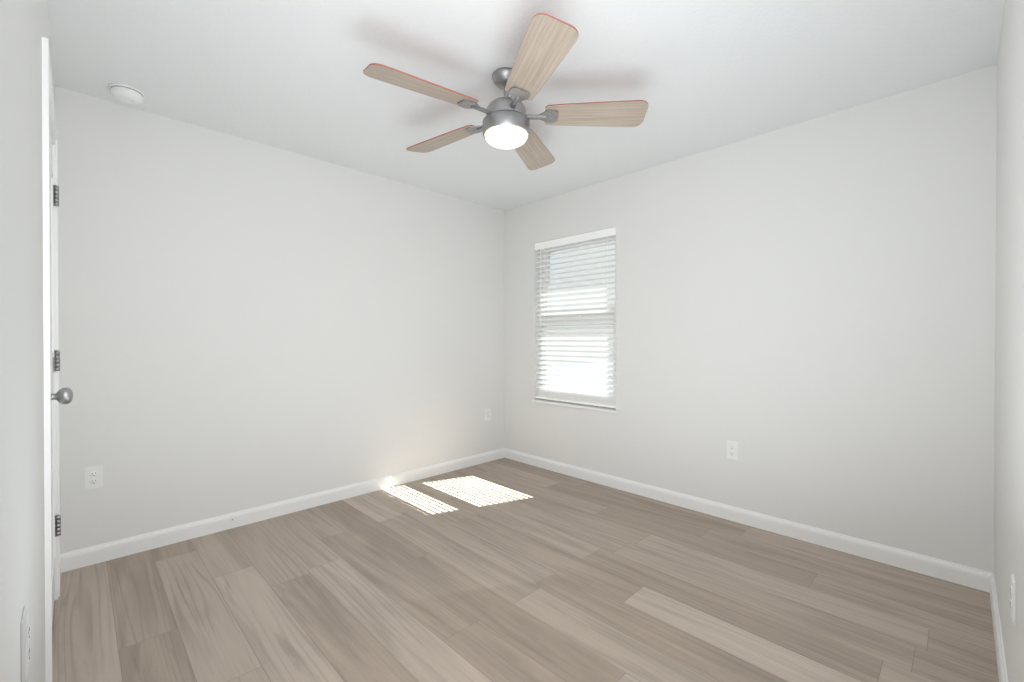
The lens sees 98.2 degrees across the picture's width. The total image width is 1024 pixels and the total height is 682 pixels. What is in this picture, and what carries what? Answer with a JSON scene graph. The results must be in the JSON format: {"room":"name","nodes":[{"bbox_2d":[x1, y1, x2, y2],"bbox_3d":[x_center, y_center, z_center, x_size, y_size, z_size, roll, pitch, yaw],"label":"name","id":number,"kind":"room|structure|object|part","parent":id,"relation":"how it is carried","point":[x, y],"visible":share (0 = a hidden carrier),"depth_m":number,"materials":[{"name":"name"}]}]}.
{"room":"empty bedroom","nodes":[
{"label":"empty bedroom","id":0,"kind":"room"},
{"bbox_2d":[0,0,54,681],"bbox_3d":[-1.175,-0.048,1.006,0.120,2.440,3.533,0,0,-45],"label":"wall","id":1,"kind":"structure","parent":0,"point":[22,548],"depth_m":0.82,"materials":[{"name":"white paint"}]},
{"bbox_2d":[21,605,29,681],"bbox_3d":[-0.886,0.553,0.808,0.008,0.114,0.070,0,0,-45],"label":"electrical outlet","id":2,"kind":"object","parent":1,"relation":"attached to","point":[25,646],"visible":1,"depth_m":0.79,"materials":[{"name":"white plastic"}]},
{"bbox_2d":[42,37,59,681],"bbox_3d":[-1.807,0.117,1.660,0.134,2.103,0.936,0,0,-45],"label":"door frame","id":3,"kind":"structure","parent":1,"relation":"attached to","point":[48,108],"depth_m":1.37,"materials":[{"name":"white paint"}]},
{"bbox_2d":[49,126,72,622],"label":"door","id":4,"kind":"structure","parent":1,"relation":"in","point":[63,395],"depth_m":1.89,"materials":[{"name":"white paint"}]},
{"bbox_3d":[-1.512,0.185,1.481,0.066,0.066,0.066,0,0,-45],"label":"knob","id":5,"kind":"part","parent":4,"relation":"part of","materials":[{"name":"grey metal"}]},
{"bbox_2d":[55,86,503,553],"bbox_3d":[-1.224,-0.061,3.351,3.098,2.440,0.120,0,0,-45],"label":"wall","id":6,"kind":"structure","parent":0,"point":[244,324],"depth_m":2.81,"materials":[{"name":"white paint"}]},
{"bbox_2d":[85,465,102,489],"bbox_3d":[-2.187,0.715,2.318,0.070,0.114,0.008,0,0,-45],"label":"electrical outlet","id":7,"kind":"object","parent":6,"relation":"attached to","point":[93,477],"visible":1,"depth_m":2.32,"materials":[{"name":"white plastic"}]},
{"bbox_2d":[60,448,503,572],"bbox_3d":[-1.177,1.113,3.310,3.098,0.092,0.014,0,0,-45],"label":"baseboard","id":8,"kind":"structure","parent":6,"relation":"attached to","point":[84,557],"depth_m":2.81,"materials":[{"name":"white paint"}]},
{"bbox_2d":[485,408,489,420],"bbox_3d":[-0.231,0.704,4.241,0.070,0.114,0.008,0,0,-45],"label":"electrical outlet","id":9,"kind":"object","parent":6,"relation":"attached to","point":[487,414],"visible":1,"depth_m":4.23,"materials":[{"name":"white plastic"}]},
{"bbox_2d":[52,458,998,681],"bbox_3d":[-0.017,1.241,2.152,3.368,0.150,3.533,0,0,-45],"label":"floor","id":10,"kind":"structure","parent":0,"point":[503,570],"depth_m":1.99,"materials":[{"name":"wood"}]},
{"bbox_2d":[47,0,1004,210],"bbox_3d":[-0.017,-1.334,2.138,3.368,0.120,3.533,0,0,-45],"label":"ceiling","id":11,"kind":"structure","parent":0,"point":[698,76],"depth_m":2.06,"materials":[{"name":"white paint"}]},
{"bbox_2d":[109,83,144,104],"bbox_3d":[-1.961,-1.249,2.259,0.141,0.052,0.141,0,0,-45],"label":"smoke detector","id":12,"kind":"object","parent":11,"relation":"attached to","point":[125,93],"visible":1,"depth_m":2.23,"materials":[{"name":"white plastic"}]},
{"bbox_2d":[363,13,648,169],"bbox_3d":[-0.061,-1.107,2.133,1.282,0.334,1.276,0,0,-45],"label":"fan","id":13,"kind":"object","parent":11,"relation":"hanging from","point":[548,42],"visible":1,"depth_m":2.04,"materials":[{"name":"beige wood"}]},
{"bbox_3d":[-0.378,-1.081,1.888,0.480,0.044,0.169,0,0,-35],"label":"blade","id":14,"kind":"part","parent":13,"relation":"part of","materials":[{"name":"brown wood"}]},
{"bbox_3d":[-0.365,-1.083,2.387,0.480,0.044,0.169,0,0,37],"label":"blade","id":15,"kind":"part","parent":13,"relation":"part of","materials":[{"name":"brown wood"}]},
{"bbox_3d":[-0.027,-0.964,2.129,0.207,0.049,0.207,0,0,-45],"label":"light glass","id":16,"kind":"part","parent":13,"relation":"part of","materials":[{"name":"white glass"}]},
{"bbox_3d":[0.114,-1.084,2.529,0.169,0.044,0.480,0,0,19],"label":"blade","id":17,"kind":"part","parent":13,"relation":"part of","materials":[{"name":"brown wood"}]},
{"bbox_3d":[0.093,-1.080,1.721,0.169,0.044,0.480,0,0,-17],"label":"blade","id":18,"kind":"part","parent":13,"relation":"part of","materials":[{"name":"brown wood"}]},
{"bbox_3d":[0.398,-1.082,2.118,0.480,0.044,0.169,0,0,1],"label":"blade","id":19,"kind":"part","parent":13,"relation":"part of","materials":[{"name":"brown wood"}]},
{"bbox_2d":[504,64,996,572],"bbox_3d":[1.131,-0.060,3.273,0.150,2.440,3.533,0,0,-45],"label":"wall","id":20,"kind":"structure","parent":0,"point":[805,315],"depth_m":2.56,"materials":[{"name":"white paint"}]},
{"bbox_2d":[531,399,617,412],"bbox_3d":[0.531,0.555,3.820,0.093,0.019,0.910,0,0,-45],"label":"window sill","id":21,"kind":"structure","parent":20,"relation":"attached to","point":[596,408],"depth_m":3.75,"materials":[{"name":"white paint"}]},
{"bbox_2d":[540,235,615,408],"bbox_3d":[0.585,-0.179,3.870,0.070,1.446,0.866,0,0,-45],"label":"window","id":22,"kind":"structure","parent":20,"relation":"in","point":[570,310],"depth_m":3.95,"materials":[{"name":"white plastic"}]},
{"bbox_2d":[535,227,615,407],"bbox_3d":[0.533,-0.185,3.818,0.069,1.432,0.864,0,0,-45],"label":"window blinds","id":23,"kind":"object","parent":22,"relation":"attached to","point":[589,397],"visible":0.92,"depth_m":3.79,"materials":[{"name":"white plastic"}]},
{"bbox_2d":[727,441,737,459],"bbox_3d":[1.424,0.707,2.865,0.008,0.114,0.070,0,0,-45],"label":"electrical outlet","id":24,"kind":"object","parent":20,"relation":"attached to","point":[732,449],"visible":1,"depth_m":2.86,"materials":[{"name":"white plastic"}]},
{"bbox_2d":[504,448,991,592],"bbox_3d":[1.073,1.114,3.222,0.014,0.092,3.293,0,0,-45],"label":"baseboard","id":25,"kind":"structure","parent":20,"relation":"attached to","point":[970,577],"depth_m":2.63,"materials":[{"name":"white paint"}]},
{"bbox_2d":[994,0,1023,681],"bbox_3d":[1.169,-0.047,0.917,3.098,2.440,0.120,0,0,-45],"label":"wall","id":26,"kind":"structure","parent":0,"point":[1009,455],"depth_m":1.40,"materials":[{"name":"white paint"}]},
{"bbox_2d":[990,573,1007,681],"bbox_3d":[1.122,1.127,0.972,3.098,0.092,0.014,0,0,-45],"label":"baseboard","id":27,"kind":"structure","parent":26,"relation":"attached to","point":[1001,662],"depth_m":1.66,"materials":[{"name":"white paint"}]},
{"bbox_2d":[1010,574,1015,624],"bbox_3d":[1.403,0.721,1.242,0.070,0.114,0.008,0,0,-45],"label":"electrical outlet","id":28,"kind":"object","parent":26,"relation":"attached to","point":[1013,598],"visible":1,"depth_m":1.22,"materials":[{"name":"white plastic"}]},
{"label":"outside","id":29,"kind":"structure","parent":0,"visible":0},
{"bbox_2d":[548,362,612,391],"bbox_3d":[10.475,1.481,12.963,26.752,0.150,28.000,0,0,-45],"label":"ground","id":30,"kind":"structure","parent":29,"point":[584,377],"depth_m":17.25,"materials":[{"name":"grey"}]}
]}

